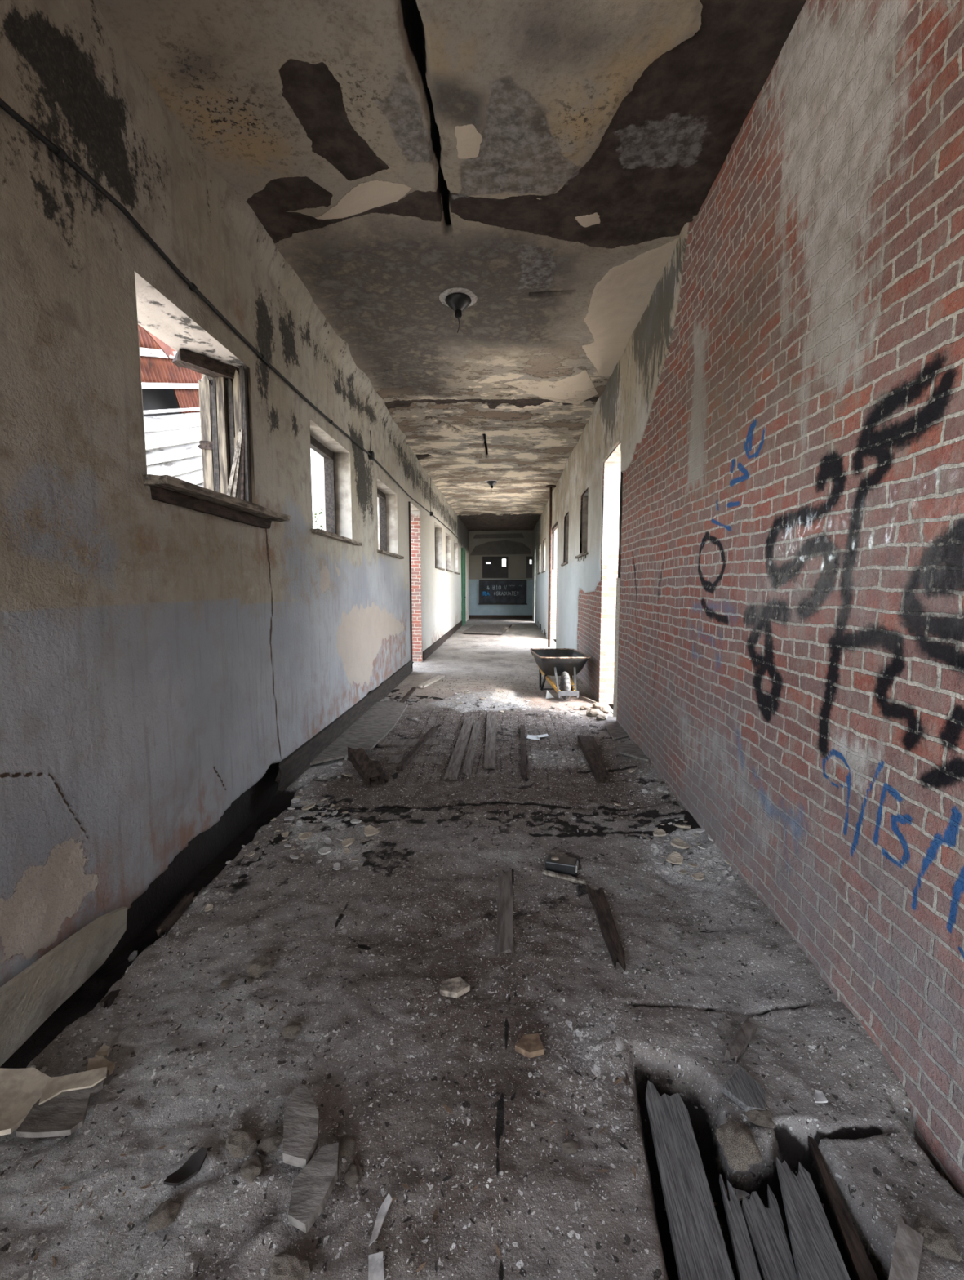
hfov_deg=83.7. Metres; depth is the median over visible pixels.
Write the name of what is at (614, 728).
plaster slab
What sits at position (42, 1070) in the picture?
chip
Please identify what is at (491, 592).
chalkboard
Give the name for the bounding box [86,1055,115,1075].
plaster slab
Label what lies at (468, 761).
floor strip
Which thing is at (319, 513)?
shrub
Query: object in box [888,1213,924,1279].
board
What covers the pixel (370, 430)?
wire
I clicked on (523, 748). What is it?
floor strip
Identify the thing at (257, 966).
clod
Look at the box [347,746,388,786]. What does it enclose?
plank
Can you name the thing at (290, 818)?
chip
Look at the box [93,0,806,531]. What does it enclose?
ceiling
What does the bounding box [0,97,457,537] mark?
conduit
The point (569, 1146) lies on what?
clod
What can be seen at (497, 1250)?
fallen leaf
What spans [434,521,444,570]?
window
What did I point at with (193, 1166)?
shard
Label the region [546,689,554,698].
scrap
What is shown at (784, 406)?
wall
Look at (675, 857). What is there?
chip
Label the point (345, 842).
chip
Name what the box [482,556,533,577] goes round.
wall
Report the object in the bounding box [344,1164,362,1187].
clod
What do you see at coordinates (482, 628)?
floor patch
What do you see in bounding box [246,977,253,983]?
clod
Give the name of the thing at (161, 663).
wall
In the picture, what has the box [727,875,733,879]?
chip
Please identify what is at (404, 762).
stick
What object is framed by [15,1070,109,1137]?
plaster slab
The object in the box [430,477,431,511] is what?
wire
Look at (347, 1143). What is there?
clod
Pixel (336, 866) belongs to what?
chip
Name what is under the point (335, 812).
chip
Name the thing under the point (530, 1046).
stone slab
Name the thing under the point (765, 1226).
board
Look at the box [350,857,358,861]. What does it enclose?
chip
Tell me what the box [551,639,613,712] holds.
ground
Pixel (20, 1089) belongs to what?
plaster slab
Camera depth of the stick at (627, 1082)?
1.70 m
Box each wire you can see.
[369,430,371,451]
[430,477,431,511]
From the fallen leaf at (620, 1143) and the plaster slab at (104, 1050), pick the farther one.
the plaster slab at (104, 1050)
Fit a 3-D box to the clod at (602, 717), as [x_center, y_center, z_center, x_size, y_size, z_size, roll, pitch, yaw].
[1.364,0.889,6.173,0.121,0.078,0.117,-1,6,-10]
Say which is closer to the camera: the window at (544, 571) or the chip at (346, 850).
the chip at (346, 850)
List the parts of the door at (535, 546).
casing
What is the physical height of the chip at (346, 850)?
0.021 m
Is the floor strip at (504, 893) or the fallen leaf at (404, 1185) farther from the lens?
the floor strip at (504, 893)
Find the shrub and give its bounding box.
[312,506,322,529]
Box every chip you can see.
[39,1066,46,1072]
[66,1050,72,1055]
[92,1037,97,1043]
[128,950,137,961]
[204,903,213,911]
[247,851,255,856]
[281,831,288,837]
[284,816,294,820]
[289,854,298,858]
[291,798,300,803]
[296,820,302,826]
[298,831,311,839]
[301,803,315,810]
[317,846,331,854]
[324,837,332,844]
[331,809,337,815]
[333,862,340,870]
[341,837,355,847]
[342,847,351,853]
[350,818,361,823]
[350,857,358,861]
[364,825,378,836]
[368,1193,392,1245]
[368,1251,383,1279]
[641,789,648,793]
[653,828,666,836]
[666,851,684,863]
[671,838,690,848]
[675,823,690,828]
[679,869,686,873]
[688,862,697,867]
[691,871,704,880]
[696,828,705,832]
[707,834,713,841]
[713,856,719,862]
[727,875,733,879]
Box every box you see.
[368,451,374,459]
[545,853,577,875]
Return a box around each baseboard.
[273,660,412,796]
[422,614,546,660]
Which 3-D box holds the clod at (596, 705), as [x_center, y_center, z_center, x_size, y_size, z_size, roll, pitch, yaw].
[1.451,0.827,6.755,0.129,0.092,0.158,-3,7,-25]
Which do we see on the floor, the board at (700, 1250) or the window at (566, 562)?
the board at (700, 1250)
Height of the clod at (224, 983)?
0.024 m
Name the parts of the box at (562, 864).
plate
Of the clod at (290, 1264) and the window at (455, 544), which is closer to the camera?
the clod at (290, 1264)
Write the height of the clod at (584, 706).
0.069 m
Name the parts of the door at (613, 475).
white casing, casing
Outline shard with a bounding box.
[163,1146,206,1186]
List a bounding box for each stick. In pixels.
[98,988,121,1008]
[155,892,194,937]
[395,726,437,771]
[399,686,416,702]
[541,869,587,884]
[578,694,595,702]
[622,1071,639,1111]
[724,1016,756,1064]
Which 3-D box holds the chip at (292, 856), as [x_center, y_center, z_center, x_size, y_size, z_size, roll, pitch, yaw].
[-1.073,1.239,3.073,0.055,0.019,0.037,3,6,23]
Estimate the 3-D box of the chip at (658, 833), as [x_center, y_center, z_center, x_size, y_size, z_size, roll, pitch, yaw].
[1.103,1.199,3.350,0.076,0.022,0.077,1,6,10]
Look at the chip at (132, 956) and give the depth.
2.47 m
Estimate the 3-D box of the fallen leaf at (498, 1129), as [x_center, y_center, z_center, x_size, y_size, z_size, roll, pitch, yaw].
[0.045,1.375,1.508,0.010,0.010,0.040,1,6,7]
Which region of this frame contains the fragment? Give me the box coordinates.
[288,1142,339,1233]
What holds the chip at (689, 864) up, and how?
on the floor
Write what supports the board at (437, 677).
on the floor
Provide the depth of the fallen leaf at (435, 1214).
1.32 m
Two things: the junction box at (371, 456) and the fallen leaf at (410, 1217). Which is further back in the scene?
the junction box at (371, 456)
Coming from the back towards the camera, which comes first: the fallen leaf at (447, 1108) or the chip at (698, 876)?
the chip at (698, 876)
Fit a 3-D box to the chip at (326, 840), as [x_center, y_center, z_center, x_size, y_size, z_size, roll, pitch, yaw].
[-0.934,1.215,3.261,0.040,0.027,0.057,-5,8,-39]
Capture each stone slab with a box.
[282,1085,319,1168]
[440,977,470,998]
[515,1033,543,1057]
[722,1066,765,1111]
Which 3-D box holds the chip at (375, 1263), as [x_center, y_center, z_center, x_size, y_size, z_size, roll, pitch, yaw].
[-0.238,1.415,1.209,0.034,0.014,0.055,-1,6,-13]
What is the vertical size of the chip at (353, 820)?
0.026 m
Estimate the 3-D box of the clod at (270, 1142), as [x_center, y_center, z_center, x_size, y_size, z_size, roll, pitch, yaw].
[-0.583,1.383,1.482,0.055,0.035,0.058,2,6,16]
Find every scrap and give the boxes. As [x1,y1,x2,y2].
[526,734,540,740]
[537,733,548,737]
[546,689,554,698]
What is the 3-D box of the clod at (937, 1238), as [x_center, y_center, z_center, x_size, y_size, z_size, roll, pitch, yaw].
[1.071,1.412,1.266,0.074,0.052,0.090,-5,7,-38]
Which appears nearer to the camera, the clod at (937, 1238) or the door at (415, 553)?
the clod at (937, 1238)
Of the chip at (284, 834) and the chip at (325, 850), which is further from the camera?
the chip at (284, 834)
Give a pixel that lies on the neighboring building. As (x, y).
(170, 392)
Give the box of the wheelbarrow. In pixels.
[529,648,591,699]
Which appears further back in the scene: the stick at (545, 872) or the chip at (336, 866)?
the chip at (336, 866)
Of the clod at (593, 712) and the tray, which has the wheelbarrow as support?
the tray
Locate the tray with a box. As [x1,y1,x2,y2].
[532,649,588,675]
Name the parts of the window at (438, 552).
frame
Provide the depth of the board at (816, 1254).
1.31 m
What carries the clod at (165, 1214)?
on the floor
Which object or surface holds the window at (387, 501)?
in the wall at (161, 663)
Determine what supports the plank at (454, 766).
on the floor
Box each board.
[417,675,444,688]
[577,734,608,783]
[586,883,626,971]
[645,1080,734,1279]
[719,1173,761,1279]
[742,1183,798,1279]
[776,1156,850,1279]
[808,1135,878,1279]
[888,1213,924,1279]
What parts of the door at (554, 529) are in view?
casing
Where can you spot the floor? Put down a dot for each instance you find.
(362, 953)
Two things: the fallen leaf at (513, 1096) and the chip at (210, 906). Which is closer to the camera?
the fallen leaf at (513, 1096)
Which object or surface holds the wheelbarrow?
on the floor
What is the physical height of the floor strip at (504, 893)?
0.014 m
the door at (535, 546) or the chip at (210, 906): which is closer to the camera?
the chip at (210, 906)
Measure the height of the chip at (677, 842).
0.029 m
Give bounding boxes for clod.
[146,1197,180,1231]
[219,979,230,986]
[225,1125,257,1159]
[240,1152,262,1184]
[246,955,273,978]
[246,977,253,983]
[257,1128,282,1154]
[269,1247,310,1279]
[280,1021,301,1039]
[338,1134,356,1156]
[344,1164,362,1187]
[561,1139,578,1154]
[580,704,589,709]
[586,708,604,716]
[591,702,603,708]
[595,714,606,719]
[599,705,611,713]
[715,1117,762,1171]
[745,1108,775,1128]
[912,1213,962,1262]
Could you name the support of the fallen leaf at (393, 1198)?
on the floor
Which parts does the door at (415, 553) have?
casing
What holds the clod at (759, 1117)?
on the floor
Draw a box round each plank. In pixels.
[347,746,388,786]
[444,717,474,780]
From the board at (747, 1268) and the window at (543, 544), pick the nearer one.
the board at (747, 1268)
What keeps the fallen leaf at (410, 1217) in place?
on the floor
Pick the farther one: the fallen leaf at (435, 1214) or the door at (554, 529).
the door at (554, 529)
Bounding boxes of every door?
[408,501,422,671]
[461,547,466,625]
[533,546,539,622]
[550,520,565,639]
[599,443,622,718]
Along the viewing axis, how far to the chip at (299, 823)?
3.48 m
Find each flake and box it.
[39,1066,107,1105]
[725,1187,750,1200]
[814,1088,827,1102]
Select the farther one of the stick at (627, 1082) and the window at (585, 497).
the window at (585, 497)
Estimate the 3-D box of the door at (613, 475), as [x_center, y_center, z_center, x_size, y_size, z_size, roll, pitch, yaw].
[1.648,-0.634,6.312,0.356,3.067,1.112,0,6,3]
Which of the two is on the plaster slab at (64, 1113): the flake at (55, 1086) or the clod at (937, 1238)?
the flake at (55, 1086)
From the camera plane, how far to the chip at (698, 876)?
2.84 m
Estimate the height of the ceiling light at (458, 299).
0.283 m
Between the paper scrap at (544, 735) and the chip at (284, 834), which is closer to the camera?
the chip at (284, 834)
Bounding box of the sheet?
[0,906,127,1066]
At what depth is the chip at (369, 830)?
3.37 m
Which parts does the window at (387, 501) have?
frame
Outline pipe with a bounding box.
[546,484,555,647]
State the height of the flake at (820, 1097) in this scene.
0.010 m
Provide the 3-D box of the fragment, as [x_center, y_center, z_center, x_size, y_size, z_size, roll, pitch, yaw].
[-0.419,1.373,1.364,0.102,0.040,0.177,3,6,25]
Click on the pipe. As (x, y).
(550, 486)
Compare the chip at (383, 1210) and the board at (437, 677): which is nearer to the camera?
the chip at (383, 1210)
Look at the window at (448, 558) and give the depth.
16.37 m
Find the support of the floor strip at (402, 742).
on the floor
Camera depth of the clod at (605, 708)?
6.46 m
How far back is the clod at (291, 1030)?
1.84 m
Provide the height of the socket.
0.050 m
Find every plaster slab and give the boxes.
[0,1067,50,1135]
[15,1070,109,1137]
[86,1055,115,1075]
[94,1044,111,1057]
[605,715,628,739]
[616,743,650,761]
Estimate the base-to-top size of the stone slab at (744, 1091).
0.023 m
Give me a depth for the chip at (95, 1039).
1.83 m
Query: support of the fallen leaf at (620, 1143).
on the floor
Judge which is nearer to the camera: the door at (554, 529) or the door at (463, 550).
the door at (554, 529)
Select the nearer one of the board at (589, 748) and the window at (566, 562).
the board at (589, 748)
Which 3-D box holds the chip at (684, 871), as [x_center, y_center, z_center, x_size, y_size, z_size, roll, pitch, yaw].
[1.083,1.250,2.902,0.040,0.016,0.040,2,6,14]
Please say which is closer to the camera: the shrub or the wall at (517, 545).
the shrub
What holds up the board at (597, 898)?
on the floor
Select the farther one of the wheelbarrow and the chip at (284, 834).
the wheelbarrow
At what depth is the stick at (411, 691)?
7.38 m
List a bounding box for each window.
[133,271,291,528]
[309,418,361,546]
[376,477,404,559]
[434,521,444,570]
[445,532,453,572]
[453,539,460,574]
[537,543,543,574]
[541,539,549,573]
[560,511,582,566]
[574,487,604,562]
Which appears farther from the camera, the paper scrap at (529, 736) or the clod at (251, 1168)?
the paper scrap at (529, 736)
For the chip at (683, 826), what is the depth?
3.33 m
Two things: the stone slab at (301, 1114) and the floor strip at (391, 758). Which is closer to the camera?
the stone slab at (301, 1114)
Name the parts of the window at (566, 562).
frame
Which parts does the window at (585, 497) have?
frame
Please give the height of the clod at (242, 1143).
0.046 m
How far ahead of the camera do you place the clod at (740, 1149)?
1.47 m
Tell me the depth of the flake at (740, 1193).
1.47 m
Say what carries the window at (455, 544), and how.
in the wall at (161, 663)
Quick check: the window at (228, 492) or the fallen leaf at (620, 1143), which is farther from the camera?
the window at (228, 492)
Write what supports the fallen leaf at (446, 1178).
on the floor
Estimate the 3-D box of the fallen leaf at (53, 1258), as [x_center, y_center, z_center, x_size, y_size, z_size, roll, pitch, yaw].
[-0.990,1.436,1.243,0.030,0.004,0.008,5,8,43]
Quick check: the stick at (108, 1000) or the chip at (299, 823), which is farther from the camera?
the chip at (299, 823)
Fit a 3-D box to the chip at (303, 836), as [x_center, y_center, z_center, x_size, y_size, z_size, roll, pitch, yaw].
[-1.076,1.193,3.274,0.075,0.022,0.076,-2,6,-20]
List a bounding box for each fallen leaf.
[52,1255,55,1267]
[58,1186,71,1190]
[381,1197,397,1201]
[401,1183,409,1188]
[402,1216,412,1222]
[415,1262,426,1272]
[432,1208,437,1223]
[434,1259,437,1274]
[441,1173,453,1181]
[442,1102,453,1113]
[494,1242,501,1258]
[496,1125,500,1136]
[511,1091,515,1100]
[596,1168,608,1172]
[613,1076,623,1084]
[617,1141,628,1149]
[631,1164,635,1178]
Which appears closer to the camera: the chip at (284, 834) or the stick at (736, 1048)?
the stick at (736, 1048)
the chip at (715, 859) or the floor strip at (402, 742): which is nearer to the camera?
the chip at (715, 859)
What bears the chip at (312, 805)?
on the floor
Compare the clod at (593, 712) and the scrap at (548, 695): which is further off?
the scrap at (548, 695)
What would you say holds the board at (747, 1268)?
on the floor
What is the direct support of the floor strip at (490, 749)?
on the floor
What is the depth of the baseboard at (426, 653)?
17.76 m
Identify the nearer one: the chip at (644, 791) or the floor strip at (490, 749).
the chip at (644, 791)
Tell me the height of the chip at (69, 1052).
0.005 m
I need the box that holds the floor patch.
[462,624,511,634]
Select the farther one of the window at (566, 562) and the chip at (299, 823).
the window at (566, 562)
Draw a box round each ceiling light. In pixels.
[439,287,477,333]
[484,480,497,493]
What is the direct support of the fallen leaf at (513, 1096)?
on the floor
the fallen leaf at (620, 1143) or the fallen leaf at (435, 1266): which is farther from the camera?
the fallen leaf at (620, 1143)
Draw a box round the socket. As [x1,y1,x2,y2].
[454,309,462,318]
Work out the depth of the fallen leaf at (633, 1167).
1.43 m
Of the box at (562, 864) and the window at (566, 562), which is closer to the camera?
the box at (562, 864)
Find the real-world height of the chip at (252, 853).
0.017 m
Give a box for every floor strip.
[376,738,443,746]
[385,755,444,764]
[462,720,481,775]
[483,712,496,768]
[496,869,514,955]
[520,724,527,778]
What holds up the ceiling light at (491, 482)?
attached to the ceiling
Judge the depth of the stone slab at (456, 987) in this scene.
2.04 m
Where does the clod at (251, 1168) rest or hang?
on the floor
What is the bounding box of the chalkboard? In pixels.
[478,579,527,604]
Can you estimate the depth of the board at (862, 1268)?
1.35 m
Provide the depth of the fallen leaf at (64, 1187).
1.38 m
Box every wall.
[0,0,469,986]
[468,529,541,615]
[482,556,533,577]
[532,0,963,1197]
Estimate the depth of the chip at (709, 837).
3.15 m
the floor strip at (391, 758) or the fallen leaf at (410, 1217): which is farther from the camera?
the floor strip at (391, 758)
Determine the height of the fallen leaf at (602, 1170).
0.004 m
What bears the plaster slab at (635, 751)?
on the floor
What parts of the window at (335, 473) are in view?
frame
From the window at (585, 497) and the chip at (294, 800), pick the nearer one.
the chip at (294, 800)
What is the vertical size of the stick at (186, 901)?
0.040 m
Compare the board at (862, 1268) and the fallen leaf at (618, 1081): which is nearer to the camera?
the board at (862, 1268)
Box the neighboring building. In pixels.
[137,324,203,487]
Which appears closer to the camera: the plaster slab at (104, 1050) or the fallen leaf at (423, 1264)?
the fallen leaf at (423, 1264)
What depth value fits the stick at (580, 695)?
7.19 m
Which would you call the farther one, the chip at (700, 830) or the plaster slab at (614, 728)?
the plaster slab at (614, 728)
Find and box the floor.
[0,618,963,1279]
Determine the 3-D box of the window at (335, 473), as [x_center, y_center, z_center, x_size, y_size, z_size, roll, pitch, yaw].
[-1.572,-1.476,5.303,0.393,0.987,1.422,0,6,3]
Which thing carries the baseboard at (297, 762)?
attached to the wall at (161, 663)

